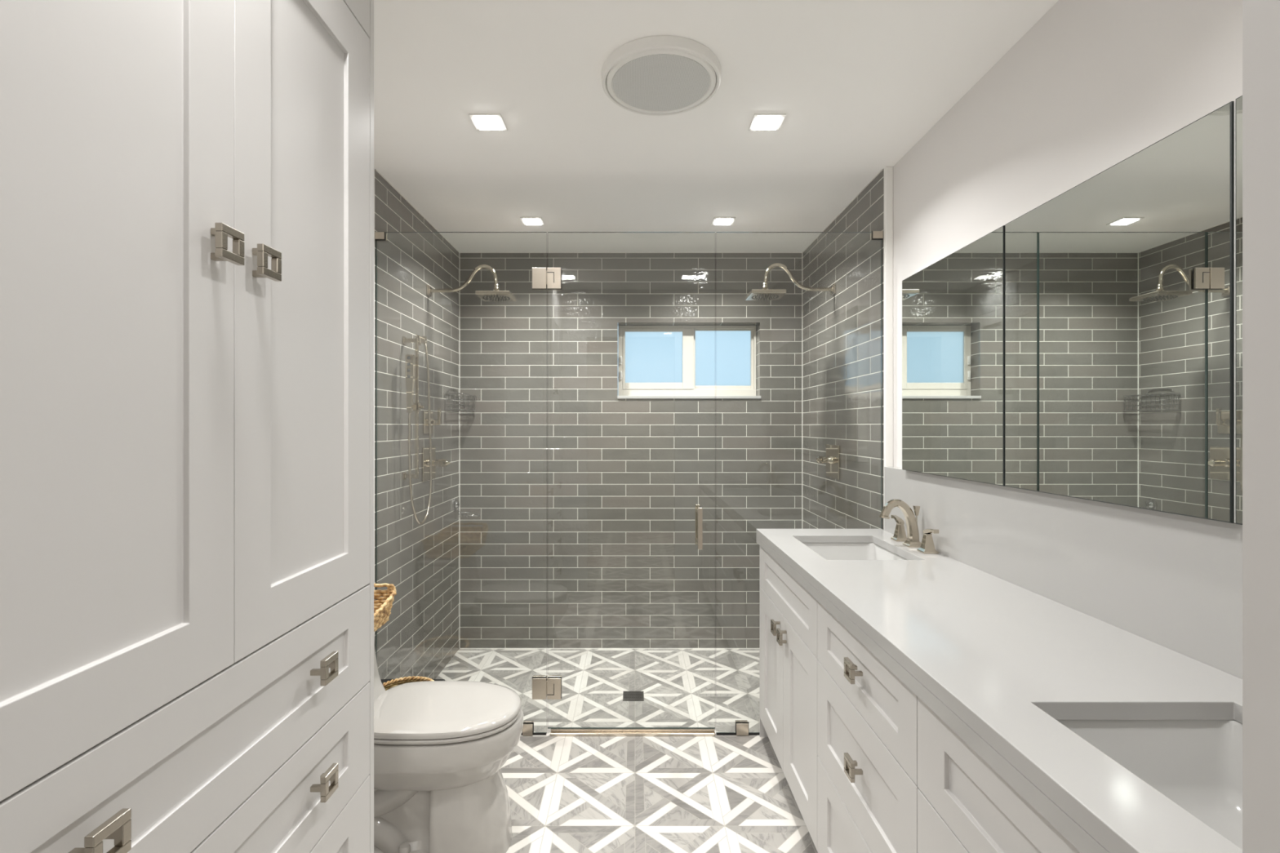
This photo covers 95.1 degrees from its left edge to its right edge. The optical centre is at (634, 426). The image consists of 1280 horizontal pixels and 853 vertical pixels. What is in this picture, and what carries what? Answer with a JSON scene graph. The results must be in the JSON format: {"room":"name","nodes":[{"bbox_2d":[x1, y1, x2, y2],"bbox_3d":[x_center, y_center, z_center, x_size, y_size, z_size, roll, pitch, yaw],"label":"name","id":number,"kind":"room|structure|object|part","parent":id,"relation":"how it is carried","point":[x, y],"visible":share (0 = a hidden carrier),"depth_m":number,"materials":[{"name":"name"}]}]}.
{"room":"bathroom","nodes":[
{"label":"bathroom","id":0,"kind":"room"},
{"bbox_2d":[374,168,459,679],"bbox_3d":[-1.204,0.209,3.191,0.120,2.680,1.247,0,0,0],"label":"wall","id":1,"kind":"structure","parent":0,"point":[420,636],"depth_m":3.04,"materials":[{"name":"tile"}]},
{"bbox_2d":[373,167,374,638],"bbox_3d":[-1.144,0.114,2.553,0.007,2.492,0.028,0,0,0],"label":"trim","id":2,"kind":"structure","parent":1,"relation":"attached to","point":[374,167],"depth_m":2.56,"materials":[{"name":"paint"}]},
{"bbox_2d":[402,334,431,524],"bbox_3d":[-1.094,0.011,2.963,0.099,0.976,0.300,0,0,0],"label":"shower","id":3,"kind":"object","parent":1,"relation":"attached to","point":[411,361],"visible":1,"depth_m":2.89,"materials":[{"name":"silver metal"}]},
{"bbox_3d":[-1.115,0.247,2.897,0.058,0.038,0.038,0,0,0],"label":"post","id":4,"kind":"part","parent":3,"relation":"part of","materials":[{"name":"silver metal"}]},
{"bbox_3d":[-1.115,-0.423,2.897,0.058,0.038,0.038,0,0,0],"label":"post","id":5,"kind":"part","parent":3,"relation":"part of","materials":[{"name":"silver metal"}]},
{"bbox_2d":[422,408,440,434],"bbox_3d":[-1.106,-0.027,3.220,0.076,0.138,0.130,0,0,0],"label":"valve","id":6,"kind":"object","parent":1,"relation":"attached to","point":[425,418],"visible":0.91,"depth_m":3.20,"materials":[{"name":"silver metal"}]},
{"bbox_3d":[-1.138,-0.021,3.220,0.011,0.127,0.130,0,0,0],"label":"plate","id":7,"kind":"part","parent":6,"relation":"part of","materials":[{"name":"silver metal"}]},
{"bbox_3d":[-1.076,-0.053,3.220,0.016,0.087,0.018,0,0,0],"label":"lever","id":8,"kind":"part","parent":6,"relation":"part of","materials":[{"name":"silver metal"}]},
{"bbox_2d":[422,446,450,481],"bbox_3d":[-1.082,0.206,3.235,0.123,0.183,0.190,0,0,0],"label":"valve","id":9,"kind":"object","parent":1,"relation":"attached to","point":[425,451],"visible":0.87,"depth_m":3.21,"materials":[{"name":"silver metal"}]},
{"bbox_3d":[-1.138,0.206,3.235,0.011,0.183,0.190,0,0,0],"label":"plate","id":10,"kind":"part","parent":9,"relation":"part of","materials":[{"name":"silver metal"}]},
{"bbox_3d":[-1.077,0.203,3.235,0.112,0.052,0.052,0,0,0],"label":"knob","id":11,"kind":"part","parent":9,"relation":"part of","materials":[{"name":"silver metal"}]},
{"bbox_2d":[445,388,476,411],"bbox_3d":[-1.082,-0.166,3.652,0.118,0.138,0.301,0,0,0],"label":"wire shower caddy","id":12,"kind":"object","parent":1,"relation":"attached to","point":[455,399],"visible":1,"depth_m":3.62,"materials":[{"name":"silver metal"}]},
{"bbox_2d":[453,498,480,517],"bbox_3d":[-1.059,0.516,3.704,0.170,0.115,0.102,0,0,0],"label":"soap dish","id":13,"kind":"object","parent":1,"relation":"attached to","point":[455,504],"visible":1,"depth_m":3.69,"materials":[{"name":"silver metal"}]},
{"bbox_2d":[453,498,459,511],"bbox_3d":[-1.131,0.498,3.715,0.026,0.080,0.080,0,0,0],"label":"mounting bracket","id":14,"kind":"object","parent":13,"relation":"on","point":[455,504],"depth_m":3.70,"materials":[{"name":"silver metal"}]},
{"bbox_3d":[-1.050,0.541,3.700,0.152,0.064,0.095,0,0,0],"label":"dish","id":15,"kind":"part","parent":13,"relation":"part of","materials":[{"name":"silver metal"}]},
{"bbox_2d":[426,264,516,301],"bbox_3d":[-0.909,-0.799,3.235,0.470,0.188,0.184,0,0,0],"label":"shower head","id":16,"kind":"object","parent":1,"relation":"attached to","point":[495,295],"visible":1,"depth_m":3.23},
{"bbox_3d":[-0.945,-0.815,3.235,0.379,0.155,0.021,0,0,0],"label":"arm","id":17,"kind":"part","parent":16,"relation":"part of","materials":[{"name":"silver metal"}]},
{"bbox_2d":[435,648,759,733],"bbox_3d":[-0.026,1.499,3.203,2.234,0.100,1.223,0,0,0],"label":"floor","id":18,"kind":"structure","parent":0,"point":[717,688],"depth_m":3.33,"materials":[{"name":"tile"}]},
{"bbox_2d":[622,691,644,701],"bbox_3d":[-0.009,1.448,3.140,0.111,0.003,0.109,0,0,0],"label":"floor drain","id":19,"kind":"object","parent":18,"relation":"on","point":[627,695],"visible":1,"depth_m":3.13,"materials":[{"name":"grey metal"}]},
{"bbox_2d":[532,231,715,728],"bbox_3d":[-0.050,0.238,2.584,0.806,2.188,0.122,0,0,0],"label":"shower door","id":20,"kind":"structure","parent":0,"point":[544,686],"depth_m":2.57,"materials":[{"name":"clear glass"}]},
{"bbox_3d":[0.281,0.442,2.584,0.020,0.180,0.122,0,0,0],"label":"pull handle","id":21,"kind":"part","parent":20,"relation":"part of","materials":[{"name":"silver metal"}]},
{"bbox_2d":[460,253,801,648],"bbox_3d":[-0.026,0.209,3.889,2.474,2.680,0.150,0,0,0],"label":"wall","id":22,"kind":"structure","parent":0,"point":[585,497],"depth_m":3.81,"materials":[{"name":"tile"}]},
{"bbox_2d":[375,168,882,648],"bbox_3d":[-0.026,0.159,3.196,2.234,2.580,1.235,0,0,0],"label":"trim","id":23,"kind":"structure","parent":22,"relation":"attached to","point":[876,175],"depth_m":3.81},
{"bbox_2d":[617,325,760,398],"bbox_3d":[0.352,-0.426,3.883,0.934,0.495,0.162,0,0,0],"label":"window","id":24,"kind":"structure","parent":22,"relation":"in","point":[655,362],"depth_m":3.92,"materials":[{"name":"white glass"}]},
{"bbox_3d":[0.126,-0.461,3.921,0.390,0.348,0.003,0,0,0],"label":"pane","id":25,"kind":"part","parent":24,"relation":"part of","materials":[{"name":"clear glass"}]},
{"bbox_3d":[0.155,-0.450,3.921,0.474,0.407,0.022,0,0,0],"label":"sash","id":26,"kind":"part","parent":24,"relation":"part of","materials":[{"name":"plastic"}]},
{"bbox_3d":[0.352,-0.188,3.873,0.934,0.018,0.142,0,0,0],"label":"sill","id":27,"kind":"part","parent":24,"relation":"part of","materials":[{"name":"white stone"}]},
{"bbox_3d":[0.593,-0.458,3.947,0.381,0.377,0.003,0,0,0],"label":"pane","id":28,"kind":"part","parent":24,"relation":"part of","materials":[{"name":"clear glass"}]},
{"bbox_3d":[0.571,-0.450,3.947,0.451,0.407,0.022,0,0,0],"label":"sash","id":29,"kind":"part","parent":24,"relation":"part of","materials":[{"name":"plastic"}]},
{"bbox_2d":[500,733,817,852],"bbox_3d":[-0.177,1.470,0.196,2.845,0.220,4.791,0,0,0],"label":"floor","id":30,"kind":"structure","parent":0,"point":[717,793],"depth_m":2.15,"materials":[{"name":"tile"}]},
{"bbox_2d":[0,0,373,852],"bbox_3d":[-0.856,0.115,0.841,0.572,2.490,1.012,0,0,0],"label":"linen cabinet","id":31,"kind":"object","parent":30,"relation":"on","point":[187,186],"visible":1,"depth_m":0.79,"materials":[{"name":"paint"}]},
{"bbox_3d":[-0.585,0.456,0.640,0.030,0.047,0.047,0,0,0],"label":"handle","id":32,"kind":"part","parent":31,"relation":"part of","materials":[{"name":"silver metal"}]},
{"bbox_3d":[-0.610,-0.261,0.661,0.020,1.232,0.432,0,0,0],"label":"door","id":33,"kind":"part","parent":31,"relation":"part of","materials":[{"name":"paint"}]},
{"bbox_3d":[-0.610,0.468,0.886,0.020,0.218,0.882,0,0,0],"label":"drawer","id":34,"kind":"part","parent":31,"relation":"part of","materials":[{"name":"paint"}]},
{"bbox_3d":[-0.585,-0.258,0.832,0.030,0.047,0.047,0,0,0],"label":"handle","id":35,"kind":"part","parent":31,"relation":"part of","materials":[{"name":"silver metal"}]},
{"bbox_3d":[-0.585,-0.257,0.922,0.030,0.047,0.047,0,0,0],"label":"handle","id":36,"kind":"part","parent":31,"relation":"part of","materials":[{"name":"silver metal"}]},
{"bbox_3d":[-0.610,0.683,0.886,0.020,0.208,0.882,0,0,0],"label":"drawer","id":37,"kind":"part","parent":31,"relation":"part of","materials":[{"name":"paint"}]},
{"bbox_3d":[-0.610,-0.261,1.102,0.020,1.232,0.448,0,0,0],"label":"door","id":38,"kind":"part","parent":31,"relation":"part of","materials":[{"name":"paint"}]},
{"bbox_3d":[-0.585,0.671,1.103,0.030,0.047,0.047,0,0,0],"label":"handle","id":39,"kind":"part","parent":31,"relation":"part of","materials":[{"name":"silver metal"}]},
{"bbox_3d":[-0.585,0.456,1.103,0.030,0.047,0.047,0,0,0],"label":"handle","id":40,"kind":"part","parent":31,"relation":"part of","materials":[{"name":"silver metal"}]},
{"bbox_3d":[-0.610,0.894,0.886,0.020,0.208,0.882,0,0,0],"label":"drawer","id":41,"kind":"part","parent":31,"relation":"part of","materials":[{"name":"paint"}]},
{"bbox_3d":[-0.610,-1.004,1.102,0.020,0.248,0.448,0,0,0],"label":"door","id":42,"kind":"part","parent":31,"relation":"part of","materials":[{"name":"paint"}]},
{"bbox_3d":[-0.871,0.115,1.338,0.542,2.490,0.018,0,0,0],"label":"panel","id":43,"kind":"part","parent":31,"relation":"part of","materials":[{"name":"paint"}]},
{"bbox_2d":[382,675,434,690],"bbox_3d":[-0.925,1.206,2.345,0.252,0.307,0.252,0,0,-20],"label":"wicker wastebasket","id":44,"kind":"object","parent":30,"relation":"on","point":[389,684],"visible":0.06,"depth_m":2.44,"materials":[{"name":"wicker"}]},
{"bbox_2d":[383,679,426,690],"bbox_3d":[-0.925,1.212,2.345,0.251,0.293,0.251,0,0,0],"label":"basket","id":45,"kind":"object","parent":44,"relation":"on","point":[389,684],"depth_m":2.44,"materials":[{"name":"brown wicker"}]},
{"bbox_2d":[380,679,444,684],"bbox_3d":[-0.978,1.229,2.515,0.307,0.262,0.060,0,0,0],"label":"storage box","id":46,"kind":"object","parent":30,"relation":"on","point":[383,681],"visible":0.09,"depth_m":2.53,"materials":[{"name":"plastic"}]},
{"bbox_2d":[373,638,523,852],"bbox_3d":[-0.750,1.036,1.915,0.764,0.685,0.434,0,0,0],"label":"toilet","id":47,"kind":"object","parent":30,"relation":"on","point":[441,748],"visible":0.63,"depth_m":1.81,"materials":[{"name":"white ceramic"}]},
{"bbox_3d":[-1.001,0.839,1.915,0.262,0.234,0.420,0,0,0],"label":"tank","id":48,"kind":"part","parent":47,"relation":"part of","materials":[{"name":"white ceramic"}]},
{"bbox_2d":[373,582,396,631],"bbox_3d":[-0.989,0.630,1.917,0.271,0.126,0.415,0,0,0],"label":"woven basket","id":49,"kind":"object","parent":47,"relation":"on","point":[382,611],"visible":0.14,"depth_m":2.08,"materials":[{"name":"wicker"}]},
{"bbox_3d":[-0.977,0.591,2.116,0.230,0.048,0.015,0,0,0],"label":"handle","id":50,"kind":"part","parent":49,"relation":"part of","materials":[{"name":"wicker"}]},
{"bbox_3d":[-0.622,0.939,1.915,0.492,0.014,0.366,0,0,0],"label":"seat","id":51,"kind":"part","parent":47,"relation":"part of","materials":[{"name":"white plastic"}]},
{"bbox_3d":[-0.622,0.917,1.915,0.493,0.025,0.368,0,0,0],"label":"lid","id":52,"kind":"part","parent":47,"relation":"part of","materials":[{"name":"white plastic"}]},
{"bbox_2d":[374,231,546,735],"bbox_3d":[-0.766,0.253,2.584,0.755,2.217,0.032,0,0,0],"label":"fixed glass panel","id":53,"kind":"object","parent":30,"relation":"on","point":[528,726],"visible":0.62,"depth_m":2.58,"materials":[{"name":"clear glass"}]},
{"bbox_2d":[550,728,715,736],"bbox_3d":[-0.010,1.348,2.588,0.724,0.024,0.042,0,0,0],"label":"trim","id":54,"kind":"structure","parent":30,"relation":"on","point":[554,732],"depth_m":2.58,"materials":[{"name":"silver metal"}]},
{"bbox_2d":[759,545,817,850],"bbox_3d":[0.820,0.936,2.162,0.607,0.848,0.811,0,0,0],"label":"vanity cabinet","id":55,"kind":"object","parent":30,"relation":"on","point":[788,612],"visible":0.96,"depth_m":2.08,"materials":[{"name":"paint"}]},
{"bbox_3d":[0.817,0.936,2.565,0.541,0.848,0.005,0,0,0],"label":"panel","id":56,"kind":"part","parent":55,"relation":"part of","materials":[{"name":"paint"}]},
{"bbox_3d":[0.556,0.988,2.360,0.020,0.574,0.401,0,0,0],"label":"door","id":57,"kind":"part","parent":55,"relation":"part of","materials":[{"name":"paint"}]},
{"bbox_3d":[0.531,0.758,2.204,0.030,0.047,0.047,0,0,0],"label":"handle","id":58,"kind":"part","parent":55,"relation":"part of","materials":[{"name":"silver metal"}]},
{"bbox_3d":[0.531,0.760,2.112,0.030,0.047,0.047,0,0,0],"label":"handle","id":59,"kind":"part","parent":55,"relation":"part of","materials":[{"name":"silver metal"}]},
{"bbox_3d":[0.556,0.988,1.957,0.020,0.574,0.401,0,0,0],"label":"door","id":60,"kind":"part","parent":55,"relation":"part of","materials":[{"name":"paint"}]},
{"bbox_2d":[755,528,1242,852],"bbox_3d":[0.809,0.481,1.452,0.550,0.060,2.254,0,0,0],"label":"countertop","id":61,"kind":"structure","parent":55,"relation":"on","point":[998,661],"depth_m":1.07,"materials":[{"name":"white stone"}]},
{"bbox_2d":[803,542,906,559],"bbox_3d":[0.814,0.561,2.195,0.356,0.160,0.464,0,0,0],"label":"undermount sink","id":62,"kind":"object","parent":61,"relation":"in","point":[828,551],"visible":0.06,"depth_m":2.41,"materials":[{"name":"white ceramic"}]},
{"bbox_2d":[879,498,938,554],"bbox_3d":[0.998,0.363,2.202,0.150,0.176,0.338,0,0,0],"label":"widespread faucet","id":63,"kind":"object","parent":61,"relation":"on","point":[912,540],"visible":1,"depth_m":2.19,"materials":[{"name":"silver metal"}]},
{"bbox_3d":[1.046,0.372,2.334,0.022,0.026,0.074,0,0,0],"label":"lever","id":64,"kind":"part","parent":63,"relation":"part of","materials":[{"name":"silver metal"}]},
{"bbox_3d":[1.046,0.417,2.311,0.052,0.068,0.052,0,0,0],"label":"handle","id":65,"kind":"part","parent":63,"relation":"part of","materials":[{"name":"silver metal"}]},
{"bbox_3d":[0.998,0.363,2.202,0.150,0.176,0.054,0,0,0],"label":"spout","id":66,"kind":"part","parent":63,"relation":"part of","materials":[{"name":"silver metal"}]},
{"bbox_3d":[1.059,0.365,2.202,0.018,0.131,0.018,0,0,0],"label":"lift rod","id":67,"kind":"part","parent":63,"relation":"part of","materials":[{"name":"silver metal"}]},
{"bbox_3d":[1.046,0.417,2.093,0.052,0.068,0.052,0,0,0],"label":"handle","id":68,"kind":"part","parent":63,"relation":"part of","materials":[{"name":"silver metal"}]},
{"bbox_3d":[1.046,0.372,2.070,0.022,0.026,0.074,0,0,0],"label":"lever","id":69,"kind":"part","parent":63,"relation":"part of","materials":[{"name":"silver metal"}]},
{"bbox_2d":[1057,720,1242,849],"bbox_3d":[0.814,0.561,0.738,0.356,0.160,0.464,0,0,0],"label":"undermount sink","id":70,"kind":"object","parent":61,"relation":"in","point":[1197,765],"visible":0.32,"depth_m":0.95,"materials":[{"name":"white ceramic"}]},
{"bbox_2d":[715,231,883,735],"bbox_3d":[0.724,0.251,2.584,0.733,2.220,0.032,0,0,0],"label":"fixed glass panel","id":71,"kind":"object","parent":30,"relation":"on","point":[741,726],"visible":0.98,"depth_m":2.58,"materials":[{"name":"clear glass"}]},
{"bbox_2d":[817,600,918,852],"bbox_3d":[0.820,0.936,1.444,0.607,0.848,0.619,0,0,0],"label":"drawers","id":72,"kind":"object","parent":30,"relation":"on","point":[867,717],"visible":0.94,"depth_m":1.41,"materials":[{"name":"paint"}]},
{"bbox_3d":[0.556,1.131,1.444,0.020,0.288,0.618,0,0,0],"label":"drawer","id":73,"kind":"part","parent":72,"relation":"part of","materials":[{"name":"paint"}]},
{"bbox_3d":[0.531,0.830,1.424,0.030,0.047,0.047,0,0,0],"label":"handle","id":74,"kind":"part","parent":72,"relation":"part of","materials":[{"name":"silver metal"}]},
{"bbox_3d":[0.531,0.594,1.424,0.030,0.047,0.047,0,0,0],"label":"handle","id":75,"kind":"part","parent":72,"relation":"part of","materials":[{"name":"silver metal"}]},
{"bbox_2d":[917,697,1080,852],"bbox_3d":[0.820,0.936,0.735,0.607,0.848,0.797,0,0,0],"label":"vanity cabinet","id":76,"kind":"object","parent":30,"relation":"on","point":[964,806],"visible":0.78,"depth_m":0.98,"materials":[{"name":"paint"}]},
{"bbox_3d":[0.556,0.988,0.934,0.020,0.574,0.397,0,0,0],"label":"door","id":77,"kind":"part","parent":76,"relation":"part of","materials":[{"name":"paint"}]},
{"bbox_2d":[373,0,1057,252],"bbox_3d":[-0.228,-1.192,2.157,2.945,0.120,3.914,0,0,0],"label":"ceiling","id":78,"kind":"structure","parent":0,"point":[857,84],"depth_m":2.13,"materials":[{"name":"paint"}]},
{"bbox_2d":[468,113,507,130],"bbox_3d":[-0.544,-1.127,2.177,0.116,0.010,0.116,0,0,0],"label":"recessed light","id":79,"kind":"object","parent":78,"relation":"in","point":[482,122],"visible":1,"depth_m":2.16,"materials":[{"name":"plastic"}]},
{"bbox_2d":[474,116,502,129],"bbox_3d":[-0.544,-1.127,2.177,0.084,0.010,0.084,0,0,0],"label":"diffuser","id":80,"kind":"object","parent":79,"relation":"attached to","point":[480,122],"depth_m":2.17,"materials":[{"name":"white plastic"}]},
{"bbox_2d":[520,217,544,225],"bbox_3d":[-0.565,-1.127,3.227,0.116,0.010,0.116,0,0,0],"label":"recessed light","id":81,"kind":"object","parent":78,"relation":"in","point":[526,220],"visible":1,"depth_m":3.21,"materials":[{"name":"white plastic"}]},
{"bbox_2d":[523,218,541,225],"bbox_3d":[-0.565,-1.127,3.227,0.084,0.010,0.084,0,0,0],"label":"diffuser","id":82,"kind":"object","parent":81,"relation":"attached to","point":[526,221],"depth_m":3.22,"materials":[{"name":"white plastic"}]},
{"bbox_2d":[601,35,721,115],"bbox_3d":[0.084,-1.114,1.885,0.384,0.035,0.384,0,0,0],"label":"ceiling fan cover","id":83,"kind":"object","parent":78,"relation":"attached to","point":[659,75],"visible":1,"depth_m":1.84,"materials":[{"name":"plastic"}]},
{"bbox_2d":[612,53,710,111],"bbox_3d":[0.084,-1.110,1.885,0.313,0.026,0.313,0,0,0],"label":"grille","id":84,"kind":"object","parent":83,"relation":"attached to","point":[641,82],"depth_m":1.86,"materials":[{"name":"white plastic"}]},
{"bbox_2d":[711,217,735,225],"bbox_3d":[0.487,-1.127,3.227,0.116,0.010,0.116,0,0,0],"label":"recessed light","id":85,"kind":"object","parent":78,"relation":"in","point":[717,220],"visible":1,"depth_m":3.21,"materials":[{"name":"white plastic"}]},
{"bbox_2d":[715,218,732,225],"bbox_3d":[0.487,-1.127,3.227,0.084,0.010,0.084,0,0,0],"label":"diffuser","id":86,"kind":"object","parent":85,"relation":"attached to","point":[717,221],"depth_m":3.23,"materials":[{"name":"white plastic"}]},
{"bbox_2d":[748,113,786,130],"bbox_3d":[0.490,-1.127,2.177,0.116,0.010,0.116,0,0,0],"label":"recessed light","id":87,"kind":"object","parent":78,"relation":"in","point":[764,122],"visible":1,"depth_m":2.16,"materials":[{"name":"white plastic"}]},
{"bbox_2d":[753,116,781,129],"bbox_3d":[0.490,-1.127,2.177,0.084,0.010,0.084,0,0,0],"label":"diffuser","id":88,"kind":"object","parent":87,"relation":"attached to","point":[762,122],"depth_m":2.17,"materials":[{"name":"white plastic"}]},
{"bbox_2d":[802,0,1242,529],"bbox_3d":[1.168,0.209,2.067,0.154,2.680,3.494,0,0,0],"label":"wall","id":89,"kind":"structure","parent":0,"point":[1091,85],"depth_m":1.87,"materials":[{"name":"paint"}]},
{"bbox_2d":[745,262,835,300],"bbox_3d":[0.856,-0.799,3.205,0.470,0.188,0.184,0,0,0],"label":"shower head","id":90,"kind":"object","parent":89,"relation":"attached to","point":[764,294],"visible":1,"depth_m":3.19},
{"bbox_3d":[0.892,-0.815,3.205,0.379,0.155,0.021,0,0,0],"label":"arm","id":91,"kind":"part","parent":90,"relation":"part of","materials":[{"name":"silver metal"}]},
{"bbox_2d":[816,444,839,479],"bbox_3d":[1.044,0.194,3.212,0.093,0.183,0.205,0,0,0],"label":"shower valve","id":92,"kind":"object","parent":89,"relation":"attached to","point":[832,460],"visible":1,"depth_m":3.19,"materials":[{"name":"silver metal"}]},
{"bbox_3d":[1.021,0.183,3.175,0.022,0.028,0.076,0,0,0],"label":"lever","id":93,"kind":"part","parent":92,"relation":"part of","materials":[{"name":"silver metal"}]},
{"bbox_3d":[1.085,0.194,3.212,0.011,0.183,0.205,0,0,0],"label":"plate","id":94,"kind":"part","parent":92,"relation":"part of","materials":[{"name":"silver metal"}]},
{"bbox_2d":[883,166,893,529],"bbox_3d":[1.108,0.114,2.561,0.034,2.492,0.024,0,0,0],"label":"trim","id":95,"kind":"structure","parent":89,"relation":"attached to","point":[887,171],"depth_m":2.55,"materials":[{"name":"paint"}]},
{"bbox_2d":[902,225,1004,486],"bbox_3d":[1.095,-0.204,2.019,0.057,0.756,0.649,0,0,0],"label":"mirror panel","id":96,"kind":"object","parent":89,"relation":"attached to","point":[953,308],"visible":0.92,"depth_m":1.94,"materials":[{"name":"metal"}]},
{"bbox_2d":[884,466,1242,679],"bbox_3d":[1.103,0.344,1.437,0.039,0.335,2.223,0,0,0],"label":"backsplash","id":97,"kind":"structure","parent":89,"relation":"attached to","point":[1174,582],"depth_m":1.36,"materials":[{"name":"white stone"}]},
{"bbox_2d":[1004,101,1235,523],"bbox_3d":[1.095,-0.204,1.369,0.057,0.756,0.645,0,0,0],"label":"mirror panel","id":98,"kind":"object","parent":89,"relation":"attached to","point":[1120,286],"visible":0.92,"depth_m":1.26,"materials":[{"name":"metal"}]},
{"bbox_2d":[1235,95,1242,524],"bbox_3d":[1.095,-0.204,0.723,0.057,0.756,0.642,0,0,0],"label":"mirror panel","id":99,"kind":"object","parent":89,"relation":"attached to","point":[1238,100],"visible":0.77,"depth_m":1.03,"materials":[{"name":"metal"}]},
{"bbox_2d":[1242,0,1279,852],"bbox_3d":[-0.228,0.114,0.260,2.945,2.492,0.120,0,0,0],"label":"wall","id":100,"kind":"structure","parent":0,"point":[1260,18],"depth_m":0.31,"materials":[{"name":"paint"}]}
]}

